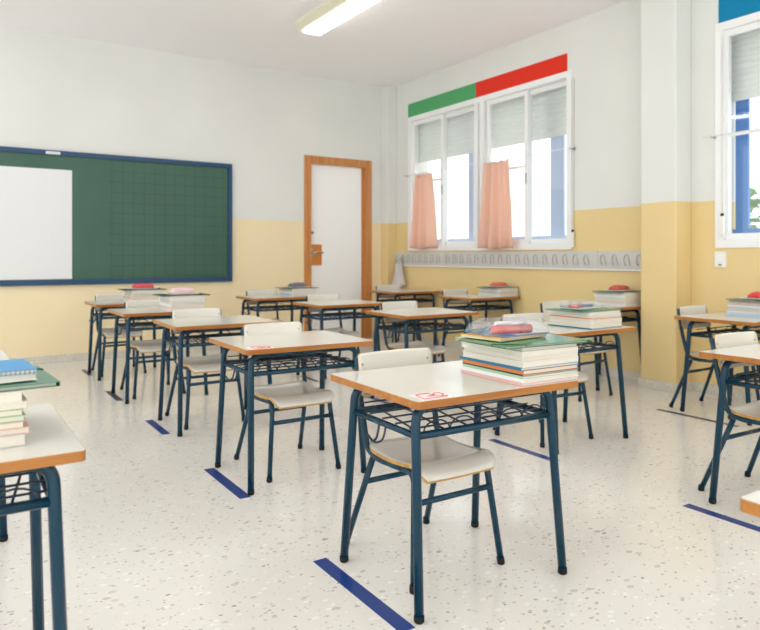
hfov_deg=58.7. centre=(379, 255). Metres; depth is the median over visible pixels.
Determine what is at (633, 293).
open textbook
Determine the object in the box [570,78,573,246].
strap
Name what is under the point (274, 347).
school desk
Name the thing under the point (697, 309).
chair
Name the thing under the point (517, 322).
marker
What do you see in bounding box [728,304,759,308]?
open textbook
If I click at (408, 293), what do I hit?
school desk
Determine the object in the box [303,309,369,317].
wire basket
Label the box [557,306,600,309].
notebook
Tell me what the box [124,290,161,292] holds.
open textbook
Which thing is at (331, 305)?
school desk
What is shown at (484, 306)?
wire basket
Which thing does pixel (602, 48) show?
wall
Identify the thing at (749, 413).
chair
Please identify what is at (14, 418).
open textbook
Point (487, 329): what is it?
marker
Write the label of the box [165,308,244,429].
chair
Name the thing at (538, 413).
wire basket
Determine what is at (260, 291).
chair
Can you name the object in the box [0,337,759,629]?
floor
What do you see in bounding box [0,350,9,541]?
chair
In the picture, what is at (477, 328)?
pouch
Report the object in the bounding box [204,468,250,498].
tape
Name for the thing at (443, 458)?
chair
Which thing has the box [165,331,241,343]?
wire basket
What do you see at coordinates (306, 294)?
open textbook
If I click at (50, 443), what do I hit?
school desk
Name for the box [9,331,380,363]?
baseboard
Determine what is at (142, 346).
chair
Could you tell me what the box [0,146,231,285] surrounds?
blackboard
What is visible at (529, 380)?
open textbook
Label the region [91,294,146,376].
chair
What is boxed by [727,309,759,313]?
open textbook
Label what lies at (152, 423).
tape
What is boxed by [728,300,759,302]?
open textbook
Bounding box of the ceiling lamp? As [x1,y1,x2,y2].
[295,0,379,34]
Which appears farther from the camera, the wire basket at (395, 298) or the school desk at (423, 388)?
the wire basket at (395, 298)
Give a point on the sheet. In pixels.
(36, 203)
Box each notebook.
[0,359,36,376]
[0,373,36,382]
[128,287,156,288]
[165,292,199,294]
[460,333,546,341]
[472,330,547,337]
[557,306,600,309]
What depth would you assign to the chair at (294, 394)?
3.11 m
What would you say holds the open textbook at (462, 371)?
on the school desk at (423, 388)
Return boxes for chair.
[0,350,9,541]
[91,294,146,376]
[120,300,185,398]
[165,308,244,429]
[234,321,340,482]
[242,289,289,362]
[305,294,359,378]
[349,347,504,594]
[373,285,418,342]
[380,301,445,362]
[438,289,490,356]
[493,313,593,447]
[540,300,612,401]
[669,305,759,419]
[698,331,759,490]
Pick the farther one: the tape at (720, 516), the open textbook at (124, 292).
the open textbook at (124, 292)
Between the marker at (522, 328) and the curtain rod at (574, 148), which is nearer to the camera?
the marker at (522, 328)
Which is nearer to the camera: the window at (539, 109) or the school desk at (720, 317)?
the school desk at (720, 317)
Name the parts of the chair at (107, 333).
leg, post, leg, backrest, seat, leg, leg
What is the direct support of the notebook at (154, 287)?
on the folder at (157, 288)
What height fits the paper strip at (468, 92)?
0.154 m
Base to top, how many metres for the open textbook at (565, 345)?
0.012 m
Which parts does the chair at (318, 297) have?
post, backrest, seat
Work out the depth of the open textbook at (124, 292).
5.45 m
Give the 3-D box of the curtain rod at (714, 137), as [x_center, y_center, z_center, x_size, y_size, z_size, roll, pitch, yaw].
[2.940,-0.835,3.793,0.078,0.044,2.350,0,0,-33]
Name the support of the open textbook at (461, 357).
on the open textbook at (526, 372)
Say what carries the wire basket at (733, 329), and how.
on the school desk at (720, 317)
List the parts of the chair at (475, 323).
backrest, seat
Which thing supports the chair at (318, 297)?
on the floor
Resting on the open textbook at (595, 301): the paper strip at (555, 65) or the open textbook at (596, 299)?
the open textbook at (596, 299)
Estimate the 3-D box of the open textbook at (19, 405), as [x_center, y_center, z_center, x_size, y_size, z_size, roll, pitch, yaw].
[-0.868,0.298,1.410,0.205,0.013,0.280,0,0,-35]
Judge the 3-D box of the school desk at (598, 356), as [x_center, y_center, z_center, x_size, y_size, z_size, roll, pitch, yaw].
[1.680,0.677,5.210,0.610,0.596,0.500,0,0,-33]
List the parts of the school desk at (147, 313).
leg, leg, cross rail, rail, leg, leg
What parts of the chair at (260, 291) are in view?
backrest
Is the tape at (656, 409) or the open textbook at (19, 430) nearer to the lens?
the open textbook at (19, 430)
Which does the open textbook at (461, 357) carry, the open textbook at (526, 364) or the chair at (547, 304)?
the open textbook at (526, 364)
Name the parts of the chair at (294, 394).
leg, post, leg, backrest, seat, leg, post, leg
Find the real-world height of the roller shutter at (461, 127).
0.513 m
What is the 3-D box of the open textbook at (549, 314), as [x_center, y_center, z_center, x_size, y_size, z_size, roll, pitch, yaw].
[1.102,0.323,3.647,0.240,0.006,0.280,0,0,-35]
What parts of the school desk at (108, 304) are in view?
leg, leg, cross rail, leg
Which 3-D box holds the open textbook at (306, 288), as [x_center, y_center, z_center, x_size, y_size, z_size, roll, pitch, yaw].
[-0.776,0.310,6.356,0.241,0.015,0.275,0,0,-34]
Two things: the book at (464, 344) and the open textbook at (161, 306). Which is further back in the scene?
the open textbook at (161, 306)
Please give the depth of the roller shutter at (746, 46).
4.72 m
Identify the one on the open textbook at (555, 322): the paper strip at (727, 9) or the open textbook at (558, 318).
the open textbook at (558, 318)
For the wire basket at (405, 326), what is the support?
on the school desk at (434, 314)
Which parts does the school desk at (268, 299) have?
leg, leg, cross rail, rail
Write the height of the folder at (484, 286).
0.010 m
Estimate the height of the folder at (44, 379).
0.012 m
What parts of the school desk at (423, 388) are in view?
leg, rail, cross rail, leg, leg, cross rail, rail, rail, leg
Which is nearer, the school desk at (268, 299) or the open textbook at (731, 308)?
the open textbook at (731, 308)
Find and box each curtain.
[409,172,436,248]
[477,159,512,248]
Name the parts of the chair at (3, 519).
leg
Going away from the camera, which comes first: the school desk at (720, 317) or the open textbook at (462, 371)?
the open textbook at (462, 371)
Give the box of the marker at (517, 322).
[494,320,525,325]
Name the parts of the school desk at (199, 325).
leg, rail, leg, cross rail, cross rail, rail, leg, leg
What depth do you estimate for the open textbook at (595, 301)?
5.12 m
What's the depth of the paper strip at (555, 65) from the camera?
6.32 m
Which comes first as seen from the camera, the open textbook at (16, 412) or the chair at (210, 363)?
the open textbook at (16, 412)
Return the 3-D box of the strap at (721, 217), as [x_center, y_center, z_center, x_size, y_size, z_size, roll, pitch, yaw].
[2.373,-0.835,4.695,0.018,1.380,0.032,0,0,-33]
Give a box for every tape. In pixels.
[105,391,122,400]
[145,420,169,434]
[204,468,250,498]
[313,558,414,629]
[367,397,389,403]
[489,439,559,460]
[656,409,738,426]
[683,504,759,531]
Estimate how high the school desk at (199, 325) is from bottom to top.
0.596 m
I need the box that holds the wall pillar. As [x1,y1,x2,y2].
[641,0,690,383]
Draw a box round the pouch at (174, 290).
[169,287,194,293]
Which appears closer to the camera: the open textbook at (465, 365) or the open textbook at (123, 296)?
the open textbook at (465, 365)
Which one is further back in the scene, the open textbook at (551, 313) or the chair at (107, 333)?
the chair at (107, 333)
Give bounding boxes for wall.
[0,26,380,357]
[381,85,395,332]
[396,0,759,391]
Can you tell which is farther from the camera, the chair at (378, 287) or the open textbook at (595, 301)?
the chair at (378, 287)
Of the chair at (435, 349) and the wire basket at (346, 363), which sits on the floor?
the chair at (435, 349)
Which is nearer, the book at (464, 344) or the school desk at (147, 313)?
the book at (464, 344)
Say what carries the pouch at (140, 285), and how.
on the notebook at (154, 287)
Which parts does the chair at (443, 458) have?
leg, post, backrest, leg, leg, seat, post, leg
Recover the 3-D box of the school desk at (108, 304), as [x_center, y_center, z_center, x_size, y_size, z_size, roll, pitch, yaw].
[-2.087,0.677,5.598,0.610,0.596,0.500,0,0,-33]
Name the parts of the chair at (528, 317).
backrest, leg, seat, leg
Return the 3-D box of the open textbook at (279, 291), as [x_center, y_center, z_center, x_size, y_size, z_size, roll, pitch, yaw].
[-0.777,0.340,6.354,0.242,0.016,0.276,0,0,-33]
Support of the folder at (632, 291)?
on the open textbook at (633, 293)
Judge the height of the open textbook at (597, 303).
0.017 m
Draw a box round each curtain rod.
[401,147,575,176]
[702,128,759,139]
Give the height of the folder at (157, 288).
0.010 m
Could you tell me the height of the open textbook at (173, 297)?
0.020 m
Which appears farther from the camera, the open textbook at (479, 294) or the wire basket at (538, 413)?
the open textbook at (479, 294)
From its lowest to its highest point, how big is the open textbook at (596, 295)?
0.022 m
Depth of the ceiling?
6.00 m
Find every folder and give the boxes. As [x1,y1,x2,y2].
[0,366,59,391]
[117,288,166,290]
[153,293,209,296]
[276,287,318,288]
[453,334,590,349]
[476,286,518,288]
[545,306,621,312]
[592,290,640,292]
[726,298,759,301]
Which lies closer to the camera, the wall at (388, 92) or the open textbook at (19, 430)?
the open textbook at (19, 430)
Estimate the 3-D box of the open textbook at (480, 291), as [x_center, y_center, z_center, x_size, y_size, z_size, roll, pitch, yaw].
[1.120,0.341,6.394,0.237,0.014,0.275,0,0,-32]
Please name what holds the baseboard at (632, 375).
attached to the wall at (602, 48)
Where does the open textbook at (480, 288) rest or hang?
on the open textbook at (480, 289)
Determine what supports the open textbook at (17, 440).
on the school desk at (50, 443)
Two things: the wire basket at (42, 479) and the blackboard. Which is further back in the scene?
the blackboard
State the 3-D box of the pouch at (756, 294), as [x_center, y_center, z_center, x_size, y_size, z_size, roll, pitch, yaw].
[2.389,0.242,4.258,0.178,0.038,0.091,0,0,-39]
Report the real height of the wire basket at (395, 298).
0.036 m
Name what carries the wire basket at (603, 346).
on the school desk at (540, 326)
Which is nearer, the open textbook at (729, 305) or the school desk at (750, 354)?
the school desk at (750, 354)
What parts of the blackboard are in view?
maker plate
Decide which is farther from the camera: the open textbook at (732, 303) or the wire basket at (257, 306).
the wire basket at (257, 306)
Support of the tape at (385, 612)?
on the floor
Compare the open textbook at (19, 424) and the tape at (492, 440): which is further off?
the tape at (492, 440)
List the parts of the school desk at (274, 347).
leg, rail, leg, cross rail, cross rail, rail, leg, rail, leg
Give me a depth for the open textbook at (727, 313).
4.22 m
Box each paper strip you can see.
[408,83,475,117]
[476,53,566,97]
[718,0,759,22]
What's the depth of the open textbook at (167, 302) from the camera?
4.65 m
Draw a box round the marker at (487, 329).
[482,327,490,332]
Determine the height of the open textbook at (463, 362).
0.004 m
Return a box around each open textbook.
[0,390,23,403]
[0,394,27,410]
[0,408,23,417]
[0,410,25,423]
[0,420,29,436]
[0,421,24,430]
[0,433,26,448]
[123,296,159,298]
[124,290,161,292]
[124,292,161,294]
[124,294,154,296]
[124,298,159,300]
[160,295,204,299]
[160,298,204,301]
[160,300,203,303]
[160,302,204,306]
[160,305,204,309]
[279,289,314,291]
[279,291,315,293]
[280,293,314,295]
[281,288,315,290]
[460,356,578,370]
[461,369,578,386]
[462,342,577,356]
[462,366,579,382]
[463,351,577,367]
[463,359,578,374]
[463,362,578,376]
[463,364,577,378]
[464,347,577,361]
[479,292,517,294]
[479,294,517,296]
[480,288,517,289]
[480,289,518,291]
[480,291,517,293]
[509,343,576,351]
[548,324,620,329]
[549,312,620,317]
[549,314,619,318]
[549,316,621,323]
[550,310,620,314]
[550,320,620,328]
[594,294,640,297]
[595,292,640,294]
[595,296,640,299]
[595,298,640,301]
[595,301,640,303]
[595,302,640,306]
[726,312,759,317]
[727,301,759,305]
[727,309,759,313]
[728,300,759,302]
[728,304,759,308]
[728,307,759,310]
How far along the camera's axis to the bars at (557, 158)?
6.31 m
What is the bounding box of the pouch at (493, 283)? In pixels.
[489,282,506,285]
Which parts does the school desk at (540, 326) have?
leg, leg, leg, rail, rail, cross rail, leg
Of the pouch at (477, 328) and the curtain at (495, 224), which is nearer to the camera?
the pouch at (477, 328)
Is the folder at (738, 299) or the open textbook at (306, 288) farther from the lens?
the open textbook at (306, 288)
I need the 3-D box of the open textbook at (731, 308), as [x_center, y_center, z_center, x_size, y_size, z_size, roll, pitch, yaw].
[2.386,0.332,4.255,0.233,0.015,0.276,0,0,-34]
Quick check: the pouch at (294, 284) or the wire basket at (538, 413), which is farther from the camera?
the pouch at (294, 284)
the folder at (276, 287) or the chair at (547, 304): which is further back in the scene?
the folder at (276, 287)
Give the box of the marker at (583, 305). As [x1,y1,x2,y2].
[581,304,592,306]
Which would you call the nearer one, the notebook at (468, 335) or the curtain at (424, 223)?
the notebook at (468, 335)
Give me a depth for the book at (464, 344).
2.04 m
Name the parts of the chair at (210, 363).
leg, post, leg, backrest, seat, leg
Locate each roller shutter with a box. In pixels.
[419,111,473,162]
[492,87,565,148]
[732,29,759,101]
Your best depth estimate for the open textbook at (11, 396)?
1.34 m
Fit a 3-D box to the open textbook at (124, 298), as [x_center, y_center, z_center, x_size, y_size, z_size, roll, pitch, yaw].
[-1.959,0.351,5.574,0.234,0.015,0.279,0,0,-32]
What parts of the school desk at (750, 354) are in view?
leg, rail, cross rail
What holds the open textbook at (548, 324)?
on the school desk at (540, 326)
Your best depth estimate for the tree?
8.74 m
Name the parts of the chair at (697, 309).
leg, backrest, post, seat, leg, leg, leg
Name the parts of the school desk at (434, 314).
leg, rail, cross rail, leg, leg, cross rail, rail, leg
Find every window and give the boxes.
[395,70,597,269]
[715,11,759,247]
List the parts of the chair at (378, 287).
backrest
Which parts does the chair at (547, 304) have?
backrest, leg, seat, leg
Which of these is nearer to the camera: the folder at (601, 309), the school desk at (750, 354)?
the school desk at (750, 354)
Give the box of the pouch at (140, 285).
[131,283,153,287]
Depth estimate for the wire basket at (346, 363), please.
3.02 m
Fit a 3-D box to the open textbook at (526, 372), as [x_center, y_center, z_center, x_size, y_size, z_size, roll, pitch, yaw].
[0.440,0.339,2.141,0.230,0.012,0.280,0,0,-32]
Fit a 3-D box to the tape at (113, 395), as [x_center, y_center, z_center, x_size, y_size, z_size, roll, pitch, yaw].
[-1.854,0.974,4.714,0.045,0.001,0.385,0,0,-33]
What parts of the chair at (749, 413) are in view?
leg, post, backrest, seat, leg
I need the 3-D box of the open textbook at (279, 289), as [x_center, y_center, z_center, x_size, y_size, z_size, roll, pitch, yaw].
[-0.779,0.324,6.353,0.238,0.014,0.282,0,0,-34]
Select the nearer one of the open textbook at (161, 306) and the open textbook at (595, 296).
the open textbook at (161, 306)
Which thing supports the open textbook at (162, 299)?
on the open textbook at (167, 302)
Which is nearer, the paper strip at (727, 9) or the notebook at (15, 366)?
the notebook at (15, 366)
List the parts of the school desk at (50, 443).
cross rail, leg, leg, rail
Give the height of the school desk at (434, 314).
0.596 m
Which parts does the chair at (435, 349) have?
post, backrest, seat, post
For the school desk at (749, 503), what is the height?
0.596 m
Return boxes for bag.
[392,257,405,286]
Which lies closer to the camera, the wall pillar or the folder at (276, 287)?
the wall pillar
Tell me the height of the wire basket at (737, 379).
0.036 m
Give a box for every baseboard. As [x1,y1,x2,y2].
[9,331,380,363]
[380,332,759,401]
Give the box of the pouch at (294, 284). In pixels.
[288,282,305,286]
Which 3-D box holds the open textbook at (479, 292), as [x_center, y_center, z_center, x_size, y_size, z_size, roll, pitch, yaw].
[1.120,0.354,6.386,0.243,0.012,0.281,0,0,-31]
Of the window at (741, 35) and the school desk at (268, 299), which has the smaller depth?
the window at (741, 35)
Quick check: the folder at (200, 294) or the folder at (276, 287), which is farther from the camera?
the folder at (276, 287)
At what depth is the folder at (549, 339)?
2.04 m
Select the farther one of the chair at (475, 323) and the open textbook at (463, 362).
the chair at (475, 323)
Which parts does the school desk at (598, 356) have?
leg, leg, cross rail, leg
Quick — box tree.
[750,188,759,228]
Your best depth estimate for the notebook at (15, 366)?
1.42 m
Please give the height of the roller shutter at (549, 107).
0.513 m
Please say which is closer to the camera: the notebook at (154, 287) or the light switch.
the light switch
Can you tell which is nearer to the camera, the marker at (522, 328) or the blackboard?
the marker at (522, 328)
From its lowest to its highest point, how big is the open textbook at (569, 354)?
0.014 m
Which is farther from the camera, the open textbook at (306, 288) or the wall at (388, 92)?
the wall at (388, 92)
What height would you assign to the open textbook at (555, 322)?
0.023 m
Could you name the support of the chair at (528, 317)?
on the floor
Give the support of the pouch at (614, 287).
on the notebook
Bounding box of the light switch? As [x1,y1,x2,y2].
[714,252,726,266]
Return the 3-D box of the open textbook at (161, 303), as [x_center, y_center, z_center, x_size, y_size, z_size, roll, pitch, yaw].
[-1.396,0.337,4.771,0.236,0.020,0.277,0,0,-34]
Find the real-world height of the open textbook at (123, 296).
0.014 m
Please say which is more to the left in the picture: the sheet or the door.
the sheet
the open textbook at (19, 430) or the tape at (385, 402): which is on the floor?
the tape at (385, 402)
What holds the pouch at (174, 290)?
on the notebook at (195, 292)
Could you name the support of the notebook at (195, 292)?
on the folder at (200, 294)
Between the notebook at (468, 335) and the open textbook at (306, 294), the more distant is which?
the open textbook at (306, 294)
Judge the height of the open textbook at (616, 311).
0.014 m
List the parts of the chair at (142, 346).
leg, leg, backrest, seat, leg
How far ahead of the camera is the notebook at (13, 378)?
1.39 m
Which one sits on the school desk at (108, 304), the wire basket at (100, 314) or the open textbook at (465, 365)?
the wire basket at (100, 314)
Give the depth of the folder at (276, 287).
6.32 m
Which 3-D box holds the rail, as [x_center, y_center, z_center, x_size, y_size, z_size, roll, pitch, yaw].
[1.928,0.039,5.363,0.060,0.159,0.506,0,0,-33]
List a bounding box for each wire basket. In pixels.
[0,472,46,502]
[93,310,116,316]
[117,318,170,327]
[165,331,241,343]
[225,352,353,371]
[245,302,300,308]
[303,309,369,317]
[358,399,543,431]
[379,296,431,300]
[381,321,463,330]
[448,302,508,308]
[577,341,614,348]
[693,325,759,336]
[730,369,759,382]
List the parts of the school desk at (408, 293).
leg, leg, rail, cross rail, leg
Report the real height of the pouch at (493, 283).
0.038 m
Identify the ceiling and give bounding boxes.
[0,0,627,86]
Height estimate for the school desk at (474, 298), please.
0.596 m
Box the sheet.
[0,166,71,279]
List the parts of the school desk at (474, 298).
leg, rail, leg, rail, cross rail, leg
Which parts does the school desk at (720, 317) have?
leg, rail, cross rail, leg, leg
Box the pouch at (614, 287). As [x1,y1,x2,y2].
[608,285,629,289]
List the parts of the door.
lock plate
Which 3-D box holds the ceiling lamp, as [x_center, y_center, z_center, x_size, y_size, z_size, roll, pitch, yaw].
[-0.274,-1.981,5.370,0.250,0.088,1.320,0,0,-33]
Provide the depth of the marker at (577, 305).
3.59 m
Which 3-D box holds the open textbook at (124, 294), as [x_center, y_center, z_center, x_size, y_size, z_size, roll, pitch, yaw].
[-1.959,0.322,5.577,0.240,0.016,0.274,0,0,-32]
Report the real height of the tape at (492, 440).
0.001 m
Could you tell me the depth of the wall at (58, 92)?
6.88 m
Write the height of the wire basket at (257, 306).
0.036 m
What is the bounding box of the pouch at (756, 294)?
[746,291,759,297]
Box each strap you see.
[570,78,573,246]
[719,36,724,234]
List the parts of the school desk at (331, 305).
leg, rail, leg, cross rail, rail, leg, leg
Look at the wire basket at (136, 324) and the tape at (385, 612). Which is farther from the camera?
the wire basket at (136, 324)
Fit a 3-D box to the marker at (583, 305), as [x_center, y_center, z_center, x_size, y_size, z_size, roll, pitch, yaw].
[1.113,0.267,3.642,0.090,0.015,0.016,0,0,-33]
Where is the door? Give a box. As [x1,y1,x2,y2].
[304,155,371,337]
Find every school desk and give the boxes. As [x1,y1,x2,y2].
[0,404,85,629]
[84,300,167,380]
[108,307,207,403]
[153,315,278,436]
[209,330,373,495]
[236,294,312,365]
[293,299,381,374]
[330,360,577,624]
[366,307,478,397]
[370,289,440,344]
[438,294,519,345]
[489,321,634,453]
[570,302,640,390]
[674,312,759,425]
[699,343,759,503]
[740,490,759,517]
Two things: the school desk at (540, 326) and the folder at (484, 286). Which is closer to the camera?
the school desk at (540, 326)
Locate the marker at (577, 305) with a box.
[569,304,581,307]
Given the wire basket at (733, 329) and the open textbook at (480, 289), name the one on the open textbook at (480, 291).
the open textbook at (480, 289)

